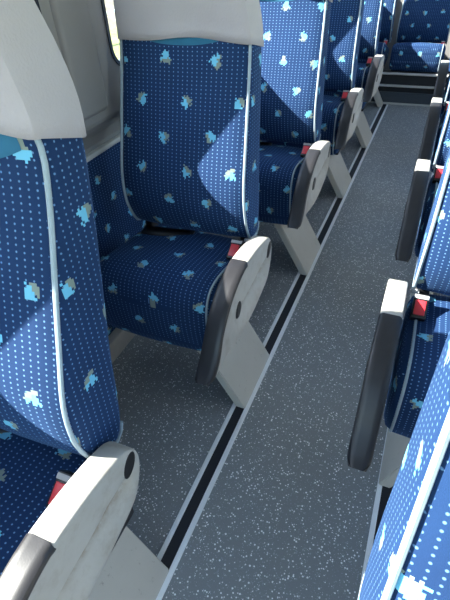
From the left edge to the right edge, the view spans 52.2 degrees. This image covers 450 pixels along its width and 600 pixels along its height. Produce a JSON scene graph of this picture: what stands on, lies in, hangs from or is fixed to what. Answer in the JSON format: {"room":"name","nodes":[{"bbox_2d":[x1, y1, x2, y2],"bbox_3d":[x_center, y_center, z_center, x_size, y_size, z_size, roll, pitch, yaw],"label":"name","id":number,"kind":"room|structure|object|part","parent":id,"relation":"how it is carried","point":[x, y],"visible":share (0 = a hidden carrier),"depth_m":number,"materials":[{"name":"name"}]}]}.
{"room":"vehicle interior","nodes":[
{"label":"vehicle interior","id":0,"kind":"room"},
{"bbox_2d":[38,0,119,154],"bbox_3d":[-0.101,-1.150,1.818,0.135,2.040,6.650,13,42,19],"label":"wall","id":1,"kind":"structure","parent":0,"point":[103,126],"depth_m":1.30,"materials":[{"name":"plastic"}]},
{"bbox_2d":[34,0,41,13],"bbox_3d":[-0.578,-0.659,0.663,0.054,0.860,0.644,13,42,19],"label":"window","id":2,"kind":"structure","parent":1,"relation":"in","point":[36,1],"depth_m":1.03,"materials":[{"name":"rubber"}]},
{"bbox_2d":[49,0,107,120],"bbox_3d":[-0.397,-0.956,0.920,0.033,1.140,0.135,13,42,19],"label":"trim","id":3,"kind":"structure","parent":1,"relation":"attached to","point":[72,20],"depth_m":1.17,"materials":[{"name":"plastic"}]},
{"bbox_2d":[86,134,119,161],"bbox_3d":[-0.088,-0.950,2.009,0.022,0.016,6.490,13,42,19],"label":"trim","id":4,"kind":"structure","parent":1,"relation":"attached to","point":[116,139],"depth_m":1.45,"materials":[{"name":"grey plastic"}]},
{"bbox_2d":[101,0,119,65],"bbox_3d":[-0.105,-1.389,1.522,0.054,0.860,1.329,13,42,19],"label":"window","id":5,"kind":"structure","parent":1,"relation":"in","point":[115,58],"depth_m":1.26,"materials":[{"name":"rubber"}]},
{"bbox_2d":[108,231,215,362],"bbox_3d":[-0.214,-0.154,2.122,0.047,0.085,5.600,13,42,19],"label":"baseboard","id":6,"kind":"structure","parent":1,"relation":"attached to","point":[119,339],"depth_m":1.73,"materials":[{"name":"grey plastic"}]},
{"bbox_2d":[87,140,266,335],"bbox_3d":[-0.074,-0.690,2.222,0.014,0.655,6.490,13,42,19],"label":"trim","id":7,"kind":"structure","parent":1,"relation":"attached to","point":[115,223],"depth_m":1.55,"materials":[{"name":"blue fabric"}]},
{"bbox_2d":[369,101,429,106],"bbox_3d":[1.779,-1.605,3.801,1.900,0.013,0.029,13,42,19],"label":"trim","id":8,"kind":"structure","parent":1,"relation":"attached to","point":[370,101],"depth_m":3.88,"materials":[{"name":"grey metal"}]},
{"bbox_2d":[371,91,443,104],"bbox_3d":[1.784,-1.648,3.790,1.900,0.095,0.045,13,42,19],"label":"trim","id":9,"kind":"structure","parent":1,"relation":"attached to","point":[395,97],"depth_m":3.86,"materials":[{"name":"black plastic"}]},
{"bbox_2d":[112,103,449,599],"bbox_3d":[0.841,-0.155,2.145,2.090,0.050,6.650,13,42,19],"label":"floor","id":10,"kind":"structure","parent":0,"point":[285,516],"depth_m":1.49,"materials":[{"name":"carpet"}]},
{"bbox_2d":[156,104,387,599],"bbox_3d":[0.286,-0.004,1.959,0.058,0.006,5.580,13,42,19],"label":"floor track","id":11,"kind":"object","parent":10,"relation":"on","point":[175,543],"visible":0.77,"depth_m":1.45,"materials":[{"name":"metal"}]},
{"bbox_2d":[0,0,168,599],"bbox_3d":[-0.482,0.215,0.730,0.574,1.287,0.642,13,42,19],"label":"seat","id":12,"kind":"object","parent":11,"relation":"on","point":[69,486],"visible":1,"depth_m":0.68,"materials":[{"name":"fabric"}]},
{"bbox_2d":[0,432,86,575],"bbox_3d":[-0.453,0.423,0.892,0.404,0.266,0.356,13,42,19],"label":"cushion","id":13,"kind":"object","parent":12,"relation":"on","point":[29,469],"depth_m":0.82,"materials":[{"name":"blue fabric"}]},
{"bbox_3d":[-0.396,-0.074,0.719,0.404,0.739,0.200,13,38,19],"label":"backrest","id":14,"kind":"part","parent":12,"relation":"part of","materials":[{"name":"blue fabric"}]},
{"bbox_3d":[-0.272,0.303,0.781,0.033,0.006,0.009,13,42,19],"label":"buckle trim","id":15,"kind":"part","parent":12,"relation":"part of","materials":[{"name":"grey plastic"}]},
{"bbox_3d":[-0.269,0.438,0.690,0.047,0.207,0.480,13,42,19],"label":"armrest","id":16,"kind":"part","parent":12,"relation":"part of","materials":[{"name":"plastic"}]},
{"bbox_3d":[-0.478,0.346,0.941,0.490,0.375,0.222,13,42,19],"label":"seat frame","id":17,"kind":"part","parent":12,"relation":"part of","materials":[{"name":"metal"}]},
{"bbox_3d":[-0.276,0.639,1.008,0.173,0.258,0.263,13,42,19],"label":"leg","id":18,"kind":"part","parent":12,"relation":"part of","materials":[{"name":"grey plastic"}]},
{"bbox_2d":[100,0,271,407],"bbox_3d":[-0.186,-0.227,1.277,0.579,1.251,0.629,13,42,19],"label":"seat","id":19,"kind":"object","parent":11,"relation":"on","point":[190,70],"visible":0.99,"depth_m":1.26,"materials":[{"name":"fabric"}]},
{"bbox_2d":[100,226,232,350],"bbox_3d":[-0.147,-0.049,1.448,0.404,0.266,0.356,13,42,19],"label":"cushion","id":20,"kind":"object","parent":19,"relation":"on","point":[160,284],"depth_m":1.32,"materials":[{"name":"blue fabric"}]},
{"bbox_3d":[-0.105,-0.534,1.258,0.404,0.739,0.200,13,42,19],"label":"backrest","id":21,"kind":"part","parent":19,"relation":"part of","materials":[{"name":"blue fabric"}]},
{"bbox_3d":[-0.172,-0.126,1.497,0.490,0.375,0.222,13,42,19],"label":"seat frame","id":22,"kind":"part","parent":19,"relation":"part of","materials":[{"name":"metal"}]},
{"bbox_3d":[0.030,0.167,1.564,0.173,0.258,0.263,13,42,19],"label":"leg","id":23,"kind":"part","parent":19,"relation":"part of","materials":[{"name":"grey plastic"}]},
{"bbox_3d":[0.029,-0.003,1.245,0.047,0.207,0.480,13,42,19],"label":"armrest","id":24,"kind":"part","parent":19,"relation":"part of","materials":[{"name":"plastic"}]},
{"bbox_3d":[0.034,-0.170,1.337,0.033,0.006,0.009,13,42,19],"label":"buckle trim","id":25,"kind":"part","parent":19,"relation":"part of","materials":[{"name":"grey plastic"}]},
{"bbox_3d":[0.033,0.026,1.206,0.010,0.043,0.035,13,42,19],"label":"release knob","id":26,"kind":"part","parent":19,"relation":"part of","materials":[{"name":"black plastic"}]},
{"bbox_2d":[258,0,332,274],"bbox_3d":[0.120,-0.699,1.833,0.579,1.251,0.629,13,42,19],"label":"seat","id":27,"kind":"object","parent":11,"relation":"on","point":[295,32],"visible":0.77,"depth_m":1.81,"materials":[{"name":"fabric"}]},
{"bbox_2d":[258,144,302,224],"bbox_3d":[0.159,-0.522,2.004,0.404,0.266,0.356,13,42,19],"label":"cushion","id":28,"kind":"object","parent":27,"relation":"on","point":[279,165],"depth_m":1.83,"materials":[{"name":"blue fabric"}]},
{"bbox_3d":[0.201,-1.006,1.814,0.404,0.739,0.200,13,42,19],"label":"backrest","id":29,"kind":"part","parent":27,"relation":"part of","materials":[{"name":"blue fabric"}]},
{"bbox_3d":[0.336,-0.306,2.120,0.173,0.258,0.263,13,42,19],"label":"leg","id":30,"kind":"part","parent":27,"relation":"part of","materials":[{"name":"grey plastic"}]},
{"bbox_3d":[0.335,-0.475,1.801,0.047,0.207,0.480,13,42,19],"label":"armrest","id":31,"kind":"part","parent":27,"relation":"part of","materials":[{"name":"plastic"}]},
{"bbox_2d":[267,0,364,197],"bbox_3d":[0.425,-1.171,2.389,0.579,1.251,0.629,13,42,19],"label":"seat","id":32,"kind":"object","parent":11,"relation":"on","point":[340,115],"visible":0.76,"depth_m":2.37,"materials":[{"name":"fabric"}]},
{"bbox_2d":[267,95,344,154],"bbox_3d":[0.465,-0.994,2.559,0.404,0.266,0.356,13,42,19],"label":"cushion","id":33,"kind":"object","parent":32,"relation":"on","point":[333,106],"depth_m":2.38,"materials":[{"name":"blue fabric"}]},
{"bbox_3d":[0.642,-0.778,2.676,0.173,0.258,0.263,13,42,19],"label":"leg","id":34,"kind":"part","parent":32,"relation":"part of","materials":[{"name":"grey plastic"}]},
{"bbox_3d":[0.507,-1.478,2.370,0.404,0.739,0.200,13,42,19],"label":"backrest","id":35,"kind":"part","parent":32,"relation":"part of","materials":[{"name":"blue fabric"}]},
{"bbox_3d":[0.641,-0.947,2.357,0.047,0.207,0.480,13,42,19],"label":"armrest","id":36,"kind":"part","parent":32,"relation":"part of","materials":[{"name":"plastic"}]},
{"bbox_2d":[324,0,384,147],"bbox_3d":[0.732,-1.644,2.945,0.579,1.251,0.629,13,42,19],"label":"seat","id":37,"kind":"object","parent":11,"relation":"on","point":[369,74],"visible":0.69,"depth_m":2.93,"materials":[{"name":"fabric"}]},
{"bbox_2d":[324,63,369,108],"bbox_3d":[0.771,-1.466,3.115,0.404,0.266,0.356,13,42,19],"label":"cushion","id":38,"kind":"object","parent":37,"relation":"on","point":[363,69],"depth_m":2.92,"materials":[{"name":"blue fabric"}]},
{"bbox_3d":[0.948,-1.250,3.232,0.173,0.258,0.263,13,42,19],"label":"leg","id":39,"kind":"part","parent":37,"relation":"part of","materials":[{"name":"grey plastic"}]},
{"bbox_3d":[0.813,-1.951,2.926,0.404,0.739,0.200,13,42,19],"label":"backrest","id":40,"kind":"part","parent":37,"relation":"part of","materials":[{"name":"blue fabric"}]},
{"bbox_3d":[0.947,-1.420,2.913,0.047,0.207,0.480,13,42,19],"label":"armrest","id":41,"kind":"part","parent":37,"relation":"part of","materials":[{"name":"plastic"}]},
{"bbox_2d":[358,0,396,106],"bbox_3d":[1.188,-2.286,3.777,0.459,1.151,0.587,13,42,19],"label":"seat","id":42,"kind":"object","parent":10,"relation":"on","point":[389,8],"visible":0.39,"depth_m":3.81,"materials":[{"name":"fabric"}]},
{"bbox_2d":[358,42,388,64],"bbox_3d":[1.179,-2.121,3.938,0.404,0.214,0.356,13,42,19],"label":"cushion","id":43,"kind":"object","parent":42,"relation":"on","point":[383,49],"depth_m":3.76,"materials":[{"name":"blue fabric"}]},
{"bbox_3d":[1.251,-1.769,3.845,0.173,0.258,0.115,13,42,19],"label":"leg","id":44,"kind":"part","parent":42,"relation":"part of","materials":[{"name":"grey plastic"}]},
{"bbox_3d":[1.224,-2.553,3.791,0.404,0.739,0.200,13,42,19],"label":"backrest","id":45,"kind":"part","parent":42,"relation":"part of","materials":[{"name":"blue fabric"}]},
{"bbox_2d":[357,172,433,599],"bbox_3d":[0.738,0.098,1.798,0.058,0.006,5.580,13,42,19],"label":"floor track","id":46,"kind":"object","parent":10,"relation":"on","point":[383,493],"visible":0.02,"depth_m":1.24,"materials":[{"name":"metal"}]},
{"bbox_2d":[347,147,449,487],"bbox_3d":[0.617,0.010,0.923,0.571,1.250,0.666,13,42,19],"label":"seat","id":47,"kind":"object","parent":46,"relation":"on","point":[402,362],"visible":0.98,"depth_m":1.02,"materials":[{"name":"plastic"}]},
{"bbox_3d":[0.357,0.135,1.050,0.047,0.207,0.480,13,42,19],"label":"armrest","id":48,"kind":"part","parent":47,"relation":"part of","materials":[{"name":"plastic"}]},
{"bbox_3d":[0.531,0.358,1.290,0.117,0.258,0.260,13,42,19],"label":"leg","id":49,"kind":"part","parent":47,"relation":"part of","materials":[{"name":"grey plastic"}]},
{"bbox_3d":[0.478,-0.025,1.158,0.016,0.028,0.039,13,42,19],"label":"recline lever","id":50,"kind":"part","parent":47,"relation":"part of","materials":[{"name":"grey plastic"}]},
{"bbox_2d":[384,294,449,437],"bbox_3d":[0.620,0.188,1.096,0.404,0.266,0.356,13,42,19],"label":"cushion","id":51,"kind":"object","parent":47,"relation":"on","point":[425,328],"depth_m":1.04,"materials":[{"name":"blue fabric"}]},
{"bbox_3d":[0.473,-0.007,1.102,0.033,0.006,0.009,13,42,19],"label":"buckle trim","id":52,"kind":"part","parent":47,"relation":"part of","materials":[{"name":"grey plastic"}]},
{"bbox_3d":[0.697,0.134,1.109,0.490,0.375,0.222,13,42,19],"label":"seat frame","id":53,"kind":"part","parent":47,"relation":"part of","materials":[{"name":"metal"}]},
{"bbox_3d":[0.668,-0.306,0.917,0.404,0.739,0.232,13,42,19],"label":"backrest","id":54,"kind":"part","parent":47,"relation":"part of","materials":[{"name":"blue fabric"}]},
{"bbox_2d":[358,331,449,599],"bbox_3d":[0.302,0.497,0.350,0.571,1.250,0.686,13,42,19],"label":"seat","id":55,"kind":"object","parent":46,"relation":"on","point":[409,558],"visible":1,"depth_m":0.41,"materials":[{"name":"fabric"}]},
{"bbox_2d":[395,101,449,298],"bbox_3d":[0.923,-0.462,1.479,0.571,1.250,0.666,13,42,19],"label":"seat","id":56,"kind":"object","parent":46,"relation":"on","point":[414,203],"visible":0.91,"depth_m":1.55,"materials":[{"name":"plastic"}]},
{"bbox_3d":[0.663,-0.338,1.606,0.047,0.207,0.480,13,42,19],"label":"armrest","id":57,"kind":"part","parent":56,"relation":"part of","materials":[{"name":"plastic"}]},
{"bbox_2d":[415,175,438,257],"bbox_3d":[0.926,-0.285,1.651,0.404,0.266,0.356,13,42,19],"label":"cushion","id":58,"kind":"object","parent":56,"relation":"on","point":[433,185],"depth_m":1.61,"materials":[{"name":"blue fabric"}]},
{"bbox_3d":[0.974,-0.779,1.473,0.404,0.739,0.232,13,42,19],"label":"backrest","id":59,"kind":"part","parent":56,"relation":"part of","materials":[{"name":"blue fabric"}]},
{"bbox_2d":[418,80,449,172],"bbox_3d":[1.229,-0.934,2.035,0.571,1.250,0.666,13,42,19],"label":"seat","id":60,"kind":"object","parent":46,"relation":"on","point":[430,129],"visible":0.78,"depth_m":2.07,"materials":[{"name":"plastic"}]},
{"bbox_3d":[0.969,-0.810,2.162,0.047,0.207,0.480,13,42,19],"label":"armrest","id":61,"kind":"part","parent":60,"relation":"part of","materials":[{"name":"plastic"}]},
{"bbox_2d":[430,112,445,171],"bbox_3d":[1.232,-0.757,2.207,0.404,0.266,0.356,13,42,19],"label":"cushion","id":62,"kind":"object","parent":60,"relation":"on","point":[443,115],"depth_m":2.19,"materials":[{"name":"blue fabric"}]},
{"bbox_3d":[1.280,-1.251,2.029,0.404,0.739,0.232,13,42,19],"label":"backrest","id":63,"kind":"part","parent":60,"relation":"part of","materials":[{"name":"blue fabric"}]},
{"bbox_2d":[432,60,449,117],"bbox_3d":[1.535,-1.407,2.591,0.571,1.250,0.666,13,42,19],"label":"seat","id":64,"kind":"object","parent":46,"relation":"on","point":[444,65],"visible":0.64,"depth_m":2.62,"materials":[{"name":"plastic"}]},
{"bbox_2d":[440,74,449,117],"bbox_3d":[1.538,-1.229,2.763,0.404,0.266,0.356,13,42,19],"label":"cushion","id":65,"kind":"object","parent":64,"relation":"on","point":[443,107],"depth_m":2.73,"materials":[{"name":"blue fabric"}]},
{"bbox_2d":[378,70,449,94],"bbox_3d":[1.781,-1.748,3.718,1.900,0.160,0.030,13,42,19],"label":"step","id":66,"kind":"structure","parent":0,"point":[385,79],"depth_m":3.80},
{"bbox_2d":[389,0,449,72],"bbox_3d":[1.596,-2.321,3.612,0.404,0.930,0.461,13,42,19],"label":"seat","id":67,"kind":"object","parent":66,"relation":"on","point":[423,24],"visible":0.98,"depth_m":3.69,"materials":[{"name":"fabric"}]},
{"bbox_2d":[389,42,445,71],"bbox_3d":[1.593,-2.027,3.790,0.404,0.214,0.356,13,42,19],"label":"cushion","id":68,"kind":"object","parent":67,"relation":"on","point":[407,56],"depth_m":3.66,"materials":[{"name":"blue fabric"}]},
{"bbox_3d":[1.638,-2.459,3.643,0.404,0.739,0.200,13,42,19],"label":"backrest","id":69,"kind":"part","parent":67,"relation":"part of","materials":[{"name":"blue fabric"}]},
{"bbox_2d":[382,0,449,70],"bbox_3d":[2.065,-2.927,3.812,1.970,2.020,0.050,13,42,19],"label":"wall","id":70,"kind":"structure","parent":0,"point":[399,4],"depth_m":4.31,"materials":[{"name":"plastic"}]},
{"bbox_3d":[1.719,-0.746,1.160,0.050,2.020,6.650,13,42,19],"label":"wall","id":71,"kind":"structure","parent":0,"visible":0},
{"bbox_2d":[379,84,444,89],"bbox_3d":[1.772,-1.712,3.714,1.900,0.013,0.029,13,42,19],"label":"trim","id":72,"kind":"structure","parent":71,"relation":"attached to","point":[385,85],"depth_m":3.80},
{"bbox_2d":[382,72,448,76],"bbox_3d":[1.767,-1.784,3.655,1.900,0.013,0.029,13,42,19],"label":"trim","id":73,"kind":"structure","parent":71,"relation":"attached to","point":[387,73],"depth_m":3.74,"materials":[{"name":"silver metal"}]},
{"label":"outside","id":74,"kind":"structure","parent":0,"visible":0},
{"bbox_2d":[110,27,119,58],"bbox_3d":[0.126,1.936,1.576,120.000,0.001,120.000,13,42,19],"label":"ground","id":75,"kind":"structure","parent":74,"point":[113,32],"depth_m":13.61,"materials":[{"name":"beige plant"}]},
{"bbox_2d":[104,0,116,28],"bbox_3d":[-14.962,-11.066,12.210,19.585,8.290,58.800,13,42,19],"label":"bank","id":76,"kind":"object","parent":75,"relation":"on","point":[109,4],"visible":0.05,"depth_m":16.24,"materials":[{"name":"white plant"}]},
{"bbox_2d":[106,9,114,14],"bbox_3d":[-3.627,-8.242,13.777,0.100,0.800,14.100,13,42,19],"label":"fence","id":77,"kind":"object","parent":75,"relation":"on","point":[110,11],"visible":0.02,"depth_m":13.88,"materials":[{"name":"white paint"}]}
]}

